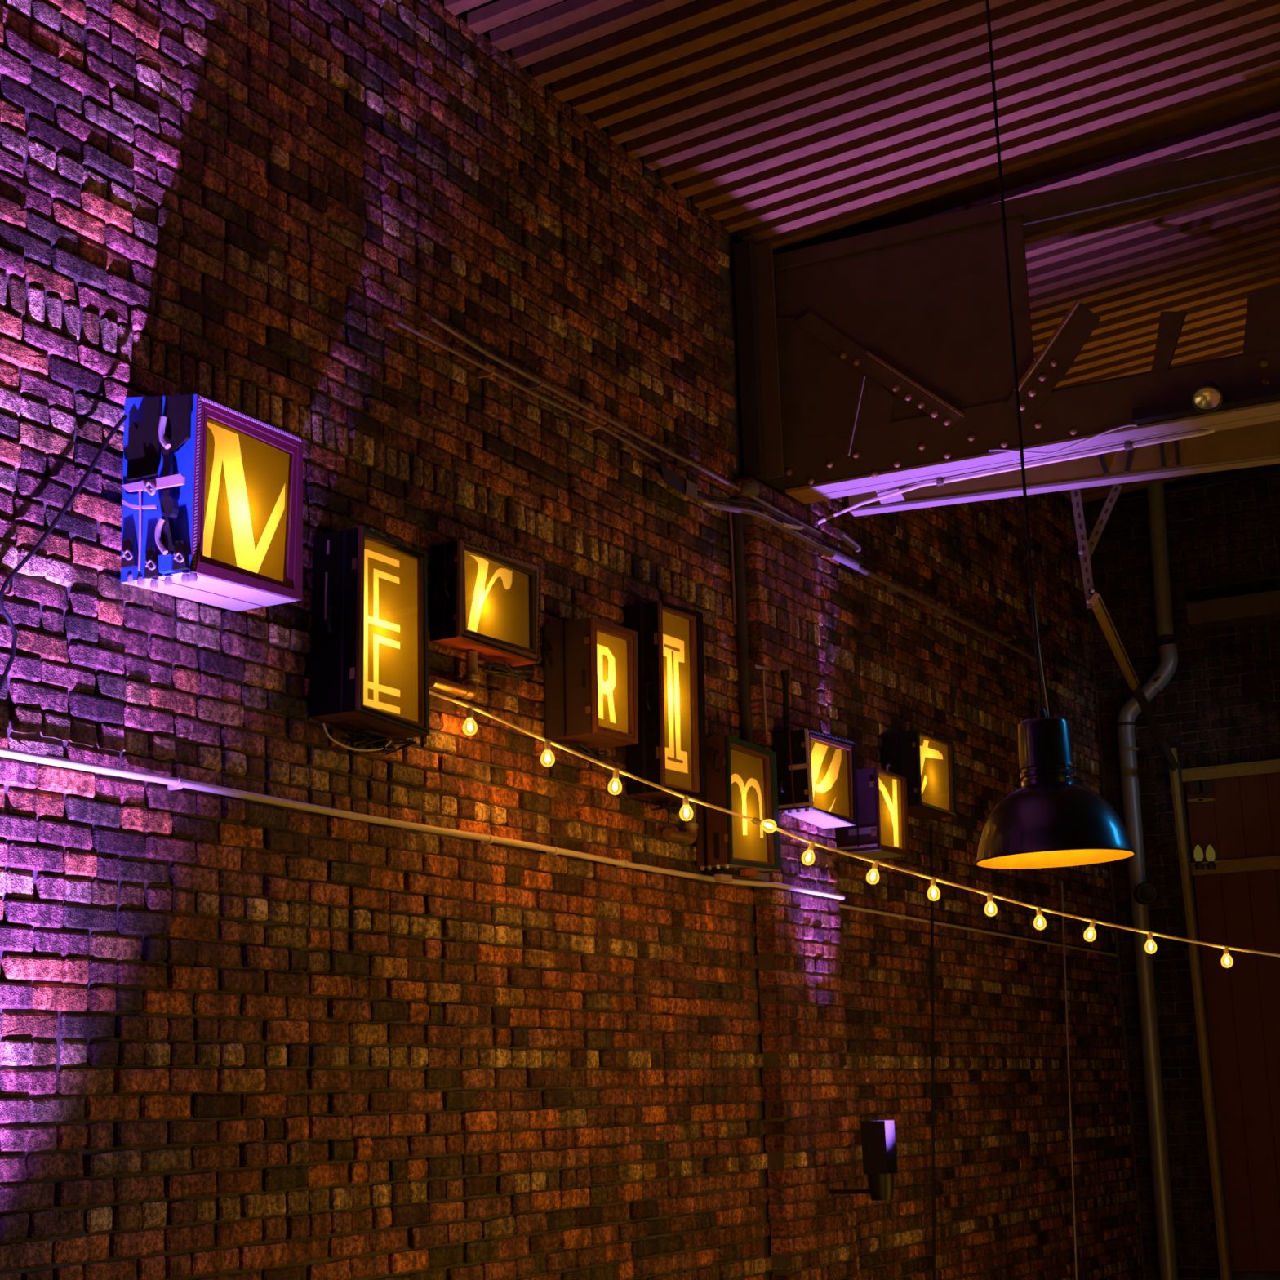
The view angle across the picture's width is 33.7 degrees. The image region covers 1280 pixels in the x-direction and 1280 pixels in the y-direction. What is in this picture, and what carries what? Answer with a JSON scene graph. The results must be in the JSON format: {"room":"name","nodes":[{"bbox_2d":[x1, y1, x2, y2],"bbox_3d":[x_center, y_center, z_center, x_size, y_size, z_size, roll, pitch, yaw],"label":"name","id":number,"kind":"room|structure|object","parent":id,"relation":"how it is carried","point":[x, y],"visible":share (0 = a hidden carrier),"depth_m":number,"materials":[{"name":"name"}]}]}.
{"room":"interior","nodes":[
{"label":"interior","id":0,"kind":"room"},
{"bbox_2d":[0,0,1142,1279],"bbox_3d":[0.435,0.842,10.164,0.344,5.950,12.100,-8,-14,27],"label":"wall","id":1,"kind":"structure","parent":0,"point":[240,1038],"depth_m":7.69,"materials":[{"name":"brick"}]},
{"bbox_2d":[0,414,127,692],"bbox_3d":[-1.690,-0.063,5.808,0.048,1.372,0.760,-8,-14,27],"label":"cable","id":2,"kind":"object","parent":1,"relation":"attached to","point":[27,557],"visible":1,"depth_m":5.90,"materials":[{"name":"black rubber"}]},
{"bbox_2d":[120,394,302,611],"bbox_3d":[-1.306,-0.409,6.457,0.279,0.611,0.595,-8,-14,27],"label":"sign","id":3,"kind":"object","parent":1,"relation":"attached to","point":[212,500],"visible":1,"depth_m":6.33,"materials":[{"name":"blue plastic"}]},
{"bbox_2d":[309,525,429,738],"bbox_3d":[-0.925,-0.018,7.171,0.203,0.653,0.446,-8,-14,27],"label":"sign","id":4,"kind":"object","parent":1,"relation":"attached to","point":[369,669],"visible":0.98,"depth_m":7.09,"materials":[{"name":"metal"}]},
{"bbox_2d":[322,723,415,755],"bbox_3d":[-0.929,0.344,7.077,0.109,0.075,0.497,-8,-14,27],"label":"bundle","id":5,"kind":"object","parent":4,"relation":"hanging from","point":[372,740],"visible":1,"depth_m":7.11,"materials":[{"name":"black rubber"}]},
{"bbox_2d":[428,689,1279,968],"bbox_3d":[1.168,0.858,8.820,5.097,0.978,0.192,7,-16,-36],"label":"festoon lights","id":6,"kind":"object","parent":4,"relation":"hanging from","point":[686,798],"visible":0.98,"depth_m":8.49},
{"bbox_2d":[466,707,472,719],"bbox_3d":[-0.620,0.269,7.697,0.024,0.040,0.024,-8,-14,27],"label":"socket","id":7,"kind":"object","parent":6,"relation":"attached to","point":[469,711],"depth_m":7.69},
{"bbox_2d":[543,739,550,751],"bbox_3d":[-0.344,0.393,7.861,0.024,0.040,0.024,-8,-14,27],"label":"socket","id":8,"kind":"object","parent":6,"relation":"attached to","point":[547,742],"depth_m":7.85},
{"bbox_2d":[612,768,618,779],"bbox_3d":[-0.092,0.508,8.012,0.026,0.042,0.024,-8,-14,27],"label":"socket","id":9,"kind":"object","parent":6,"relation":"attached to","point":[615,771],"depth_m":8.00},
{"bbox_2d":[682,795,688,806],"bbox_3d":[0.177,0.621,8.173,0.024,0.040,0.024,-8,-14,27],"label":"socket","id":10,"kind":"object","parent":6,"relation":"attached to","point":[685,797],"depth_m":8.16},
{"bbox_2d":[751,817,763,826],"bbox_3d":[0.463,0.717,8.343,0.045,0.035,0.023,-2,-13,-1],"label":"socket","id":11,"kind":"object","parent":6,"relation":"attached to","point":[755,820],"depth_m":8.33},
{"bbox_2d":[807,840,814,851],"bbox_3d":[0.687,0.827,8.486,0.033,0.045,0.023,-2,-13,0],"label":"socket","id":12,"kind":"object","parent":6,"relation":"attached to","point":[811,843],"depth_m":8.48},
{"bbox_2d":[871,859,878,871],"bbox_3d":[0.962,0.922,8.657,0.031,0.044,0.023,-2,-13,0],"label":"socket","id":13,"kind":"object","parent":6,"relation":"attached to","point":[875,863],"depth_m":8.65,"materials":[{"name":"gold metal"}]},
{"bbox_2d":[929,876,936,887],"bbox_3d":[1.222,1.008,8.816,0.024,0.040,0.024,-8,-14,27],"label":"socket","id":14,"kind":"object","parent":6,"relation":"attached to","point":[932,879],"depth_m":8.81,"materials":[{"name":"gold metal"}]},
{"bbox_2d":[986,893,992,902],"bbox_3d":[1.487,1.095,8.982,0.024,0.040,0.024,-8,-14,27],"label":"socket","id":15,"kind":"object","parent":6,"relation":"attached to","point":[989,895],"depth_m":8.97,"materials":[{"name":"gold metal"}]},
{"bbox_2d":[1035,906,1042,916],"bbox_3d":[1.723,1.173,9.130,0.024,0.040,0.024,-8,-14,27],"label":"socket","id":16,"kind":"object","parent":6,"relation":"attached to","point":[1038,909],"depth_m":9.12,"materials":[{"name":"gold metal"}]},
{"bbox_2d":[1088,919,1095,928],"bbox_3d":[1.990,1.250,9.303,0.033,0.045,0.023,-2,-13,0],"label":"socket","id":17,"kind":"object","parent":6,"relation":"attached to","point":[1092,922],"depth_m":9.29,"materials":[{"name":"gold metal"}]},
{"bbox_2d":[1146,931,1152,940],"bbox_3d":[2.288,1.328,9.491,0.024,0.040,0.024,-8,-14,27],"label":"socket","id":18,"kind":"object","parent":6,"relation":"attached to","point":[1149,934],"depth_m":9.48,"materials":[{"name":"gold metal"}]},
{"bbox_2d":[1222,946,1228,955],"bbox_3d":[2.704,1.433,9.759,0.024,0.040,0.024,-8,-14,27],"label":"socket","id":19,"kind":"object","parent":6,"relation":"attached to","point":[1225,948],"depth_m":9.75,"materials":[{"name":"gold metal"}]},
{"bbox_2d":[0,746,844,899],"bbox_3d":[-0.600,0.718,7.740,0.124,0.034,6.491,-9,-14,28],"label":"conduit","id":20,"kind":"object","parent":1,"relation":"attached to","point":[173,783],"visible":1,"depth_m":7.08,"materials":[{"name":"grey metal"}]},
{"bbox_2d":[428,651,479,698],"bbox_3d":[-0.682,0.113,7.737,0.062,0.182,0.305,-8,-14,27],"label":"pipe","id":21,"kind":"object","parent":1,"relation":"attached to","point":[469,689],"visible":0.99,"depth_m":7.78,"materials":[{"name":"metal"}]},
{"bbox_2d":[430,538,541,666],"bbox_3d":[-0.586,-0.147,7.957,0.142,0.400,0.633,-8,-14,27],"label":"sign","id":22,"kind":"object","parent":1,"relation":"attached to","point":[485,601],"visible":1,"depth_m":7.88,"materials":[{"name":"plastic"}]},
{"bbox_2d":[482,661,534,680],"bbox_3d":[-0.502,0.120,7.998,0.104,0.039,0.277,-8,-14,27],"label":"bundle","id":23,"kind":"object","parent":22,"relation":"hanging from","point":[506,670],"visible":1,"depth_m":7.97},
{"bbox_2d":[395,320,660,462],"bbox_3d":[-0.420,-0.981,8.599,0.070,0.039,2.062,-8,-14,27],"label":"conduit","id":24,"kind":"object","parent":1,"relation":"attached to","point":[487,372],"visible":1,"depth_m":8.43,"materials":[{"name":"metal"}]},
{"bbox_2d":[543,616,638,748],"bbox_3d":[-0.200,0.176,8.495,0.232,0.473,0.421,-8,-14,27],"label":"sign","id":25,"kind":"object","parent":1,"relation":"attached to","point":[591,664],"visible":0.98,"depth_m":8.39,"materials":[{"name":"brown metal"}]},
{"bbox_2d":[561,742,608,762],"bbox_3d":[-0.215,0.449,8.400,0.107,0.045,0.246,-8,-14,27],"label":"bundle","id":26,"kind":"object","parent":25,"relation":"hanging from","point":[592,753],"visible":0.85,"depth_m":8.40,"materials":[{"name":"black rubber"}]},
{"bbox_2d":[428,315,822,535],"bbox_3d":[0.031,-0.864,9.387,0.137,0.103,3.421,-9,-14,29],"label":"conduit","id":27,"kind":"object","parent":1,"relation":"attached to","point":[536,383],"visible":1,"depth_m":9.04,"materials":[{"name":"metal"}]},
{"bbox_2d":[738,482,759,497],"bbox_3d":[0.520,-0.719,10.057,0.097,0.055,0.097,-8,-14,27],"label":"box","id":28,"kind":"object","parent":27,"relation":"attached to","point":[747,490],"visible":1,"depth_m":10.02,"materials":[{"name":"grey metal"}]},
{"bbox_2d":[624,600,706,802],"bbox_3d":[0.107,0.263,9.129,0.177,0.850,0.474,-8,-14,27],"label":"sign","id":29,"kind":"object","parent":1,"relation":"attached to","point":[669,753],"visible":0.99,"depth_m":9.05,"materials":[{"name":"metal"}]},
{"bbox_2d":[651,799,690,814],"bbox_3d":[0.125,0.712,9.029,0.106,0.046,0.276,-8,-14,27],"label":"bundle","id":30,"kind":"object","parent":29,"relation":"hanging from","point":[664,804],"visible":0.86,"depth_m":9.02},
{"bbox_2d":[660,463,697,500],"bbox_3d":[0.187,-0.716,9.645,0.095,0.147,0.544,-8,-14,27],"label":"junction box","id":31,"kind":"object","parent":1,"relation":"attached to","point":[672,478],"visible":1,"depth_m":9.54,"materials":[{"name":"metal"}]},
{"bbox_2d":[697,490,862,563],"bbox_3d":[0.748,-0.547,10.498,0.078,0.076,1.807,-9,-14,29],"label":"conduit","id":32,"kind":"object","parent":31,"relation":"attached to","point":[700,493],"visible":0.97,"depth_m":10.30,"materials":[{"name":"grey metal"}]},
{"bbox_2d":[836,530,861,551],"bbox_3d":[1.095,-0.517,11.077,0.040,0.064,0.244,-8,-14,27],"label":"coupling","id":33,"kind":"object","parent":32,"relation":"attached to","point":[844,537],"visible":1,"depth_m":11.05,"materials":[{"name":"metal"}]},
{"bbox_2d":[662,800,697,844],"bbox_3d":[0.176,0.783,9.217,0.062,0.202,0.276,-8,-14,27],"label":"pipe","id":34,"kind":"object","parent":1,"relation":"attached to","point":[689,837],"visible":0.97,"depth_m":9.24,"materials":[{"name":"metal"}]},
{"bbox_2d":[728,511,737,624],"bbox_3d":[0.445,-0.354,10.136,0.014,0.570,0.014,-8,-14,27],"label":"conduit","id":35,"kind":"object","parent":1,"relation":"attached to","point":[730,513],"visible":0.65,"depth_m":10.13,"materials":[{"name":"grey metal"}]},
{"bbox_2d":[696,734,781,871],"bbox_3d":[0.438,0.766,9.629,0.177,0.597,0.558,-8,-14,27],"label":"sign","id":36,"kind":"object","parent":1,"relation":"attached to","point":[742,775],"visible":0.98,"depth_m":9.51,"materials":[{"name":"yellow plastic"}]},
{"bbox_2d":[714,874,732,882],"bbox_3d":[0.367,1.048,9.313,0.030,0.032,0.121,-8,-14,27],"label":"connector","id":37,"kind":"object","parent":36,"relation":"attached to","point":[719,877],"visible":1,"depth_m":9.28,"materials":[{"name":"grey metal"}]},
{"bbox_2d":[705,867,749,879],"bbox_3d":[0.396,1.052,9.524,0.116,0.031,0.319,-8,-14,27],"label":"bundle","id":38,"kind":"object","parent":36,"relation":"hanging from","point":[713,871],"visible":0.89,"depth_m":9.45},
{"bbox_2d":[739,868,757,876],"bbox_3d":[0.491,1.051,9.552,0.030,0.032,0.121,-8,-14,27],"label":"connector","id":39,"kind":"object","parent":36,"relation":"attached to","point":[744,872],"visible":1,"depth_m":9.52,"materials":[{"name":"red plastic"}]},
{"bbox_2d":[730,502,753,743],"bbox_3d":[0.486,-0.071,10.102,0.055,1.200,0.055,-8,-14,27],"label":"downpipe","id":40,"kind":"object","parent":1,"relation":"attached to","point":[742,637],"visible":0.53,"depth_m":10.07,"materials":[{"name":"brown metal"}]},
{"bbox_2d":[728,867,768,881],"bbox_3d":[0.492,1.074,9.670,0.050,0.033,0.360,-8,-14,27],"label":"rail","id":41,"kind":"object","parent":1,"relation":"attached to","point":[761,877],"visible":0.57,"depth_m":9.72,"materials":[{"name":"grey metal"}]},
{"bbox_2d":[755,664,769,733],"bbox_3d":[0.585,0.276,9.995,0.050,0.344,0.283,-8,-14,27],"label":"wall bracket","id":42,"kind":"object","parent":1,"relation":"attached to","point":[759,667],"visible":1,"depth_m":9.98,"materials":[{"name":"grey metal"}]},
{"bbox_2d":[780,669,789,729],"bbox_3d":[0.702,0.287,10.187,0.040,0.290,0.044,-8,-14,27],"label":"hose","id":43,"kind":"object","parent":1,"relation":"attached to","point":[784,673],"visible":1,"depth_m":10.18,"materials":[{"name":"metal"}]},
{"bbox_2d":[735,476,857,1279],"bbox_3d":[0.771,1.520,10.154,0.120,4.600,0.781,-8,-14,27],"label":"pilaster","id":44,"kind":"object","parent":1,"relation":"attached to","point":[807,1139],"depth_m":10.10,"materials":[{"name":"brick"}]},
{"bbox_2d":[733,240,785,490],"bbox_3d":[0.639,-1.381,10.616,0.180,1.230,0.290,-8,-14,27],"label":"stanchion","id":45,"kind":"object","parent":44,"relation":"on","point":[754,277],"visible":0.96,"depth_m":10.52,"materials":[{"name":"brown metal"}]},
{"bbox_2d":[773,136,1279,504],"bbox_3d":[3.539,-1.755,9.416,6.480,1.281,0.283,-8,-14,27],"label":"girder","id":46,"kind":"object","parent":44,"relation":"on","point":[919,310],"visible":0.98,"depth_m":10.33,"materials":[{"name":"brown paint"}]},
{"bbox_2d":[848,376,865,455],"bbox_3d":[1.069,-1.107,10.436,0.115,0.390,0.008,-8,-14,27],"label":"hanging rod","id":47,"kind":"object","parent":46,"relation":"hanging from","point":[851,439],"visible":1,"depth_m":10.43,"materials":[{"name":"grey metal"}]},
{"bbox_2d":[875,487,905,504],"bbox_3d":[1.267,-0.735,10.734,0.127,0.012,0.253,-5,-13,15],"label":"plate","id":48,"kind":"object","parent":46,"relation":"attached to","point":[899,497],"visible":0.79,"depth_m":10.74,"materials":[{"name":"white metal"}]},
{"bbox_2d":[936,476,945,486],"bbox_3d":[1.489,-0.782,10.472,0.036,0.036,0.060,-8,-14,27],"label":"clip","id":49,"kind":"object","parent":46,"relation":"attached to","point":[940,481],"visible":1,"depth_m":10.46,"materials":[{"name":"paint"}]},
{"bbox_2d":[781,429,1214,529],"bbox_3d":[1.676,-0.728,10.275,2.211,0.259,0.796,-8,-14,27],"label":"conduit","id":50,"kind":"object","parent":46,"relation":"attached to","point":[1209,431],"visible":0.93,"depth_m":10.29,"materials":[{"name":"metal"}]},
{"bbox_2d":[695,495,1043,705],"bbox_3d":[1.500,-0.046,11.888,0.118,0.568,5.116,-8,-14,27],"label":"conduit","id":51,"kind":"object","parent":50,"relation":"attached to","point":[891,587],"visible":0.88,"depth_m":11.58,"materials":[{"name":"metal"}]},
{"bbox_2d":[817,545,859,568],"bbox_3d":[1.028,-0.427,10.920,0.044,0.059,0.461,-8,-14,27],"label":"coupling","id":52,"kind":"object","parent":51,"relation":"attached to","point":[822,549],"visible":1,"depth_m":10.88,"materials":[{"name":"metal"}]},
{"bbox_2d":[988,424,1137,453],"bbox_3d":[1.985,-0.920,9.947,0.716,0.079,0.029,-8,-14,27],"label":"loose cable","id":53,"kind":"object","parent":46,"relation":"attached to","point":[1127,425],"visible":1,"depth_m":9.92,"materials":[{"name":"black rubber"}]},
{"bbox_2d":[1124,440,1133,450],"bbox_3d":[2.312,-0.916,9.999,0.036,0.036,0.060,-8,-14,27],"label":"clip","id":54,"kind":"object","parent":46,"relation":"attached to","point":[1128,445],"visible":1,"depth_m":9.98,"materials":[{"name":"paint"}]},
{"bbox_2d":[1132,382,1279,424],"bbox_3d":[3.038,-1.145,9.392,1.704,0.055,0.070,-8,-14,27],"label":"cable tray","id":55,"kind":"object","parent":46,"relation":"attached to","point":[1268,392],"visible":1,"depth_m":9.62,"materials":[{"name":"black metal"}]},
{"bbox_2d":[1191,380,1222,413],"bbox_3d":[2.568,-1.101,9.545,0.136,0.154,0.196,-8,-14,27],"label":"spotlight","id":56,"kind":"object","parent":55,"relation":"on","point":[1206,397],"visible":1,"depth_m":9.52,"materials":[{"name":"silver metal"}]},
{"bbox_2d":[772,728,856,828],"bbox_3d":[0.849,0.667,10.218,0.181,0.422,0.637,-8,-14,27],"label":"sign","id":57,"kind":"object","parent":1,"relation":"attached to","point":[815,770],"visible":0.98,"depth_m":10.09,"materials":[{"name":"plastic"}]},
{"bbox_2d":[831,1120,897,1200],"bbox_3d":[1.038,2.446,9.936,0.312,0.360,0.128,-8,-14,27],"label":"uplighter","id":58,"kind":"object","parent":1,"relation":"attached to","point":[877,1137],"visible":1,"depth_m":9.85,"materials":[{"name":"black metal"}]},
{"bbox_2d":[833,767,909,859],"bbox_3d":[1.190,0.904,10.966,0.257,0.423,0.465,-8,-14,27],"label":"sign","id":59,"kind":"object","parent":1,"relation":"attached to","point":[881,830],"visible":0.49,"depth_m":10.82,"materials":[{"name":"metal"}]},
{"bbox_2d":[881,728,956,819],"bbox_3d":[1.550,0.751,11.754,0.220,0.421,0.627,-8,-14,27],"label":"sign","id":60,"kind":"object","parent":1,"relation":"attached to","point":[926,761],"visible":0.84,"depth_m":11.62,"materials":[{"name":"black metal"}]},
{"bbox_2d":[859,555,1025,645],"bbox_3d":[1.844,-0.210,12.724,0.090,0.067,2.882,-8,-14,27],"label":"conduit","id":61,"kind":"object","parent":1,"relation":"attached to","point":[943,603],"visible":0.96,"depth_m":12.67,"materials":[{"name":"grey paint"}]},
{"bbox_2d":[839,903,1117,956],"bbox_3d":[2.164,1.788,12.864,0.042,0.032,5.270,-8,-14,27],"label":"conduit","id":62,"kind":"object","parent":1,"relation":"attached to","point":[902,917],"visible":0.91,"depth_m":12.33,"materials":[{"name":"grey metal"}]},
{"bbox_2d":[1060,880,1077,1279],"bbox_3d":[2.774,2.808,13.671,0.016,2.527,0.365,-8,-14,27],"label":"cable","id":63,"kind":"object","parent":1,"relation":"attached to","point":[1062,882],"visible":1,"depth_m":13.64,"materials":[{"name":"metal"}]},
{"bbox_2d":[440,0,1279,506],"bbox_3d":[2.786,-3.363,7.143,8.330,0.860,17.200,-8,-14,27],"label":"ceiling","id":64,"kind":"structure","parent":0,"point":[794,124],"depth_m":9.77,"materials":[{"name":"metal"}]},
{"bbox_2d":[974,0,1135,868],"bbox_3d":[1.169,-1.252,6.725,0.473,3.913,0.473,-8,-14,27],"label":"pendant lamp","id":65,"kind":"object","parent":64,"relation":"hanging from","point":[1052,820],"visible":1,"depth_m":6.28,"materials":[{"name":"black metal"}]},
{"bbox_2d":[1082,473,1279,1279],"bbox_3d":[6.572,1.453,13.866,7.000,5.950,0.313,-8,-14,27],"label":"wall","id":66,"kind":"structure","parent":0,"point":[1220,703],"depth_m":15.25,"materials":[{"name":"brick"}]},
{"bbox_2d":[1070,484,1178,771],"bbox_3d":[3.126,0.074,12.944,0.249,0.832,4.996,-6,-13,18],"label":"bracket","id":67,"kind":"object","parent":66,"relation":"attached to","point":[1094,601],"visible":0.98,"depth_m":10.80,"materials":[{"name":"metal"}]},
{"bbox_2d":[848,420,1279,516],"bbox_3d":[3.925,-1.115,10.094,6.000,0.300,0.131,-6,-13,18],"label":"joist","id":68,"kind":"object","parent":67,"relation":"attached to","point":[1255,445],"visible":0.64,"depth_m":10.55,"materials":[{"name":"white metal"}]},
{"bbox_2d":[1168,747,1230,1279],"bbox_3d":[3.879,2.552,14.707,0.114,3.648,0.070,-8,-14,27],"label":"door frame","id":69,"kind":"structure","parent":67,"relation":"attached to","point":[1174,775],"depth_m":14.65,"materials":[{"name":"brown wood"}]},
{"bbox_2d":[1177,761,1232,1279],"bbox_3d":[3.916,2.596,14.679,0.060,3.546,0.023,-8,-14,27],"label":"door frame","id":70,"kind":"structure","parent":69,"relation":"attached to","point":[1178,762],"depth_m":14.65,"materials":[{"name":"brown wood"}]},
{"bbox_2d":[1133,882,1159,904],"bbox_3d":[3.616,1.810,14.992,0.165,0.154,0.417,-8,-14,27],"label":"round speaker","id":71,"kind":"object","parent":66,"relation":"attached to","point":[1145,893],"visible":1,"depth_m":14.85},
{"bbox_2d":[1116,482,1178,1279],"bbox_3d":[3.718,1.609,15.068,0.519,5.672,0.139,-8,-14,27],"label":"drainpipe","id":72,"kind":"object","parent":66,"relation":"attached to","point":[1166,668],"visible":0.98,"depth_m":15.09,"materials":[{"name":"grey metal"}]},
{"bbox_2d":[1181,759,1279,1271],"bbox_3d":[4.710,2.509,14.420,1.716,3.457,0.108,-8,-14,27],"label":"door","id":73,"kind":"structure","parent":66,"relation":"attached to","point":[1233,809],"depth_m":14.74,"materials":[{"name":"brown wood"}]},
{"bbox_2d":[1193,844,1204,869],"bbox_3d":[3.944,1.531,14.927,0.067,0.175,0.067,-8,-14,27],"label":"candle lamp","id":74,"kind":"object","parent":73,"relation":"attached to","point":[1197,855],"visible":1,"depth_m":14.90,"materials":[{"name":"white glass"}]},
{"bbox_2d":[1205,844,1216,869],"bbox_3d":[4.017,1.526,14.888,0.067,0.175,0.067,-8,-14,27],"label":"candle lamp","id":75,"kind":"object","parent":73,"relation":"attached to","point":[1210,852],"visible":1,"depth_m":14.86,"materials":[{"name":"white glass"}]},
{"bbox_2d":[1186,590,1279,631],"bbox_3d":[6.274,-0.504,14.076,5.200,0.160,0.280,-8,-14,27],"label":"beam","id":76,"kind":"structure","parent":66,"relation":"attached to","point":[1260,607],"depth_m":15.01,"materials":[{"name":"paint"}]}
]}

